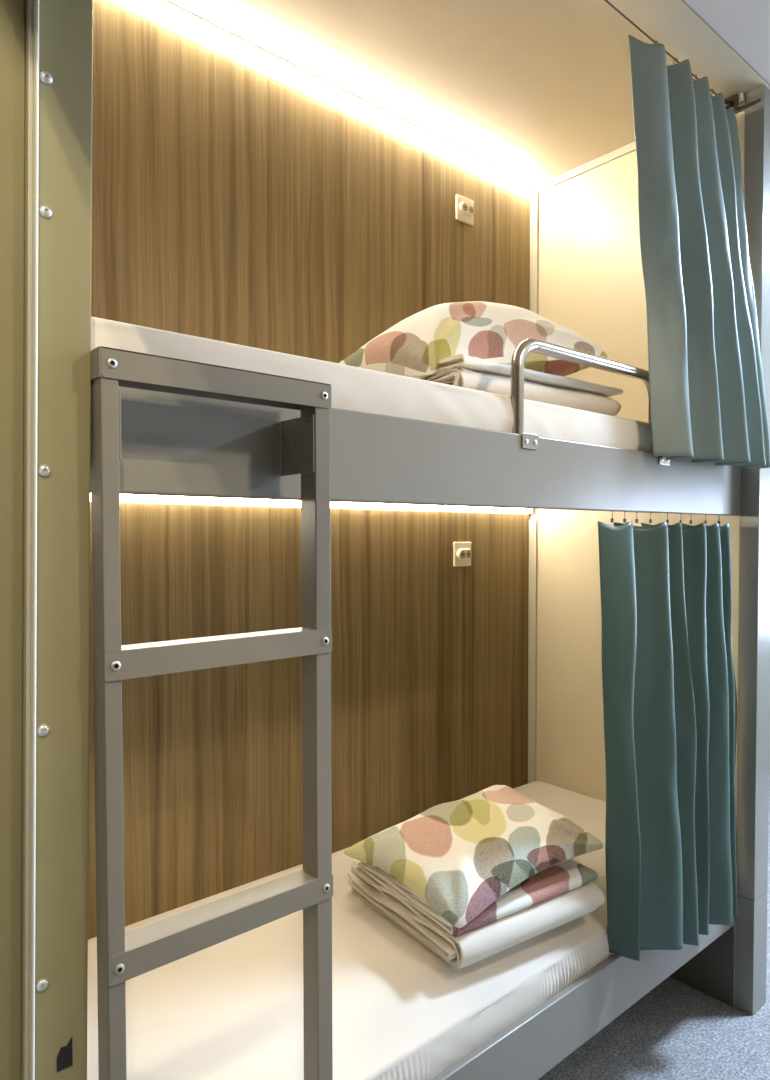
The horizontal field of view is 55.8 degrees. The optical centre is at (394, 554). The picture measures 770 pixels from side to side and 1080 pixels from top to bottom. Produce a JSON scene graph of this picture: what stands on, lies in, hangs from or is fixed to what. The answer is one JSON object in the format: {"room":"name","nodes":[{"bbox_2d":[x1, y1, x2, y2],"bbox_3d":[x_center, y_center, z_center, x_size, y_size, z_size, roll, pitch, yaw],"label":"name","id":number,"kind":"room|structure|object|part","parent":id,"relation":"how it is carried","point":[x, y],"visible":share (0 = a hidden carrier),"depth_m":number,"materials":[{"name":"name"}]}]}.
{"room":"dormitory","nodes":[
{"label":"dormitory","id":0,"kind":"room"},
{"bbox_2d":[0,0,24,1079],"bbox_3d":[-0.708,0.055,0.560,0.816,2.680,0.028,-1,2,-41],"label":"wall","id":1,"kind":"structure","parent":0,"point":[12,12],"depth_m":0.79,"materials":[{"name":"green paint"}]},
{"bbox_2d":[21,0,32,1079],"bbox_3d":[-0.414,0.047,0.812,0.053,2.680,0.043,-1,2,-41],"label":"trim","id":2,"kind":"structure","parent":1,"relation":"attached to","point":[28,3],"depth_m":0.80,"materials":[{"name":"beige metal"}]},
{"bbox_2d":[29,0,38,1079],"bbox_3d":[-0.408,0.047,0.811,0.052,2.680,0.053,-1,2,-41],"label":"trim","id":3,"kind":"structure","parent":1,"relation":"attached to","point":[35,2],"depth_m":0.79,"materials":[{"name":"metal"}]},
{"bbox_2d":[88,0,529,939],"bbox_3d":[-0.497,-0.002,1.867,2.900,2.720,0.040,-1,2,-41],"label":"wall","id":4,"kind":"structure","parent":0,"point":[234,203],"depth_m":1.99,"materials":[{"name":"brown wood"}]},
{"bbox_2d":[453,542,471,566],"bbox_3d":[0.235,-0.003,2.463,0.082,0.082,0.022,-1,2,-41],"label":"wall socket","id":5,"kind":"object","parent":4,"relation":"attached to","point":[462,554],"visible":1,"depth_m":2.45,"materials":[{"name":"beige plastic"}]},
{"bbox_2d":[456,194,474,225],"bbox_3d":[0.241,-1.157,2.437,0.082,0.082,0.022,-1,2,-41],"label":"wall socket","id":6,"kind":"object","parent":4,"relation":"attached to","point":[465,211],"visible":1,"depth_m":2.43,"materials":[{"name":"beige plastic"}]},
{"bbox_2d":[166,0,769,185],"bbox_3d":[1.149,-1.326,1.002,6.300,0.050,3.455,-1,2,-41],"label":"ceiling","id":7,"kind":"structure","parent":0,"point":[539,91],"depth_m":1.93,"materials":[{"name":"white paint"}]},
{"bbox_2d":[111,0,535,199],"bbox_3d":[-0.306,-1.304,1.954,2.153,0.042,0.027,-1,2,-41],"label":"strip light","id":8,"kind":"object","parent":7,"relation":"attached to","point":[163,12],"visible":1,"depth_m":2.03,"materials":[{"name":"white plastic"}]},
{"bbox_2d":[530,102,744,1005],"bbox_3d":[0.771,0.001,2.435,0.030,2.680,0.770,-1,2,-41],"label":"wall","id":9,"kind":"structure","parent":0,"point":[591,280],"depth_m":2.53,"materials":[{"name":"white paint"}]},
{"bbox_2d":[528,520,536,782],"bbox_3d":[0.515,0.404,2.710,0.010,1.069,0.034,-1,2,-41],"label":"trim","id":10,"kind":"structure","parent":9,"relation":"attached to","point":[532,607],"depth_m":2.70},
{"bbox_2d":[530,193,538,313],"bbox_3d":[0.513,-0.796,2.677,0.010,1.049,0.034,-1,2,-41],"label":"trim","id":11,"kind":"structure","parent":9,"relation":"attached to","point":[534,203],"depth_m":2.66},
{"bbox_2d":[535,92,744,192],"bbox_3d":[0.754,-1.325,2.385,0.010,0.026,0.770,-1,2,-41],"label":"trim","id":12,"kind":"structure","parent":9,"relation":"attached to","point":[631,147],"depth_m":2.48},
{"bbox_2d":[538,774,769,1079],"bbox_3d":[1.139,1.403,1.095,6.300,0.050,3.500,-1,2,-41],"label":"floor","id":13,"kind":"structure","parent":0,"point":[675,1031],"depth_m":2.02,"materials":[{"name":"carpet"}]},
{"bbox_2d":[35,0,769,1079],"bbox_3d":[-0.006,0.022,1.711,2.276,2.680,0.840,-1,2,-41],"label":"bunk bed","id":14,"kind":"object","parent":13,"relation":"on","point":[172,444],"visible":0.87,"depth_m":1.07,"materials":[{"name":"grey paint"}]},
{"bbox_3d":[-0.402,0.046,0.857,0.113,2.680,0.062,-1,2,-41],"label":"corner post","id":15,"kind":"part","parent":14,"relation":"part of","materials":[{"name":"grey metal"}]},
{"bbox_2d":[120,494,300,506],"bbox_3d":[-0.455,-0.137,1.856,0.497,0.018,0.026,-1,2,-41],"label":"strip light","id":16,"kind":"object","parent":14,"relation":"attached to","point":[206,500],"depth_m":1.84,"materials":[{"name":"white plastic"}]},
{"bbox_2d":[90,346,332,1079],"bbox_3d":[-0.241,0.570,0.993,0.327,1.626,0.091,-1,2,-41],"label":"ladder","id":17,"kind":"object","parent":14,"relation":"attached to","point":[122,956],"visible":1,"depth_m":0.94,"materials":[{"name":"grey metal"}]},
{"bbox_2d":[87,781,613,1079],"bbox_3d":[-0.061,0.908,1.737,2.152,0.136,0.759,-1,2,-41],"label":"mattress","id":18,"kind":"object","parent":14,"relation":"on","point":[232,1008],"visible":0.37,"depth_m":1.44,"materials":[{"name":"white fabric"}]},
{"bbox_2d":[348,864,604,968],"bbox_3d":[0.188,0.803,1.758,0.450,0.074,0.430,-1,2,-34],"label":"duvet","id":19,"kind":"object","parent":18,"relation":"on","point":[477,944],"visible":0.4,"depth_m":1.59,"materials":[{"name":"beige fabric"}]},
{"bbox_2d":[353,859,597,935],"bbox_3d":[0.189,0.754,1.761,0.435,0.034,0.400,-1,2,-34],"label":"folded blanket","id":20,"kind":"object","parent":19,"relation":"on","point":[567,875],"visible":0.37,"depth_m":1.63,"materials":[{"name":"fabric"}]},
{"bbox_2d":[344,785,604,927],"bbox_3d":[0.234,0.684,1.808,0.631,0.110,0.482,-1,2,-41],"label":"pillow","id":21,"kind":"object","parent":20,"relation":"on","point":[461,856],"visible":1,"depth_m":1.66,"materials":[{"name":"fabric"}]},
{"bbox_2d":[91,316,651,451],"bbox_3d":[-0.064,-0.289,1.705,2.152,0.101,0.756,-1,2,-41],"label":"mattress","id":22,"kind":"object","parent":14,"relation":"on","point":[353,388],"visible":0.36,"depth_m":1.26,"materials":[{"name":"white fabric"}]},
{"bbox_2d":[422,367,620,415],"bbox_3d":[0.230,-0.376,1.823,0.556,0.062,0.400,-1,2,-38],"label":"duvet","id":23,"kind":"object","parent":22,"relation":"on","point":[458,376],"visible":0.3,"depth_m":1.64,"materials":[{"name":"white fabric"}]},
{"bbox_2d":[439,354,622,396],"bbox_3d":[0.236,-0.414,1.821,0.550,0.025,0.400,-1,2,-38],"label":"folded blanket","id":24,"kind":"object","parent":23,"relation":"on","point":[472,363],"visible":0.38,"depth_m":1.63,"materials":[{"name":"grey fabric"}]},
{"bbox_2d":[338,301,607,378],"bbox_3d":[0.239,-0.505,1.794,0.716,0.231,0.410,-1,2,-41],"label":"pillow","id":25,"kind":"object","parent":24,"relation":"on","point":[414,346],"visible":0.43,"depth_m":1.64,"materials":[{"name":"fabric"}]},
{"bbox_3d":[0.297,-0.172,1.530,1.862,0.148,0.040,-1,2,-41],"label":"rail","id":26,"kind":"part","parent":14,"relation":"part of","materials":[{"name":"grey metal"}]},
{"bbox_2d":[330,502,532,513],"bbox_3d":[0.155,-0.152,2.386,0.915,0.018,0.026,-1,2,-41],"label":"strip light","id":27,"kind":"object","parent":14,"relation":"attached to","point":[349,505],"depth_m":2.35,"materials":[{"name":"white plastic"}]},
{"bbox_3d":[0.277,-0.231,1.481,0.051,0.030,0.004,-1,2,-41],"label":"mounting plate","id":28,"kind":"part","parent":14,"relation":"part of","materials":[{"name":"metal"}]},
{"bbox_3d":[0.452,-0.343,1.654,0.562,0.220,0.027,-1,2,-41],"label":"guard rail","id":29,"kind":"part","parent":14,"relation":"part of","materials":[{"name":"metal"}]},
{"bbox_3d":[0.299,1.043,1.563,1.862,0.144,0.040,-1,2,-41],"label":"rail","id":30,"kind":"part","parent":14,"relation":"part of","materials":[{"name":"grey metal"}]},
{"bbox_3d":[0.680,-0.242,1.832,0.051,0.030,0.004,-1,2,-41],"label":"mounting plate","id":31,"kind":"part","parent":14,"relation":"part of","materials":[{"name":"metal"}]},
{"bbox_2d":[604,0,760,111],"bbox_3d":[0.308,-1.289,1.499,1.842,0.047,0.108,-1,2,-41],"label":"curtain rod","id":32,"kind":"object","parent":14,"relation":"attached to","point":[733,100],"visible":0.7,"depth_m":2.06,"materials":[{"name":"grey metal"}]},
{"bbox_2d":[628,35,769,468],"bbox_3d":[0.814,-0.770,1.909,0.523,1.063,0.200,-1,2,-41],"label":"curtain","id":33,"kind":"object","parent":32,"relation":"hanging from","point":[707,396],"visible":1,"depth_m":1.84,"materials":[{"name":"blue fabric"}]},
{"bbox_3d":[0.759,1.148,2.455,0.006,0.384,0.768,-1,2,-41],"label":"panel","id":34,"kind":"part","parent":14,"relation":"part of","materials":[{"name":"grey metal"}]},
{"bbox_3d":[1.065,0.008,2.143,0.093,2.680,0.054,-1,2,-41],"label":"corner post","id":35,"kind":"part","parent":14,"relation":"part of","materials":[{"name":"grey metal"}]},
{"bbox_3d":[0.302,-0.105,1.542,1.844,0.014,0.034,-1,2,-41],"label":"curtain rod","id":36,"kind":"object","parent":14,"relation":"attached to","visible":0},
{"bbox_2d":[598,511,737,960],"bbox_3d":[0.753,0.435,1.899,0.672,1.107,0.144,-1,2,-41],"label":"curtain","id":37,"kind":"object","parent":36,"relation":"hanging from","point":[669,682],"visible":0.94,"depth_m":1.78,"materials":[{"name":"teal fabric"}]},
{"bbox_2d":[769,730,769,773],"bbox_3d":[1.472,-0.059,3.640,2.400,2.730,0.050,-1,2,-41],"label":"wall","id":38,"kind":"structure","parent":0,"point":[769,730],"depth_m":4.28,"materials":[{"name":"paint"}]}
]}

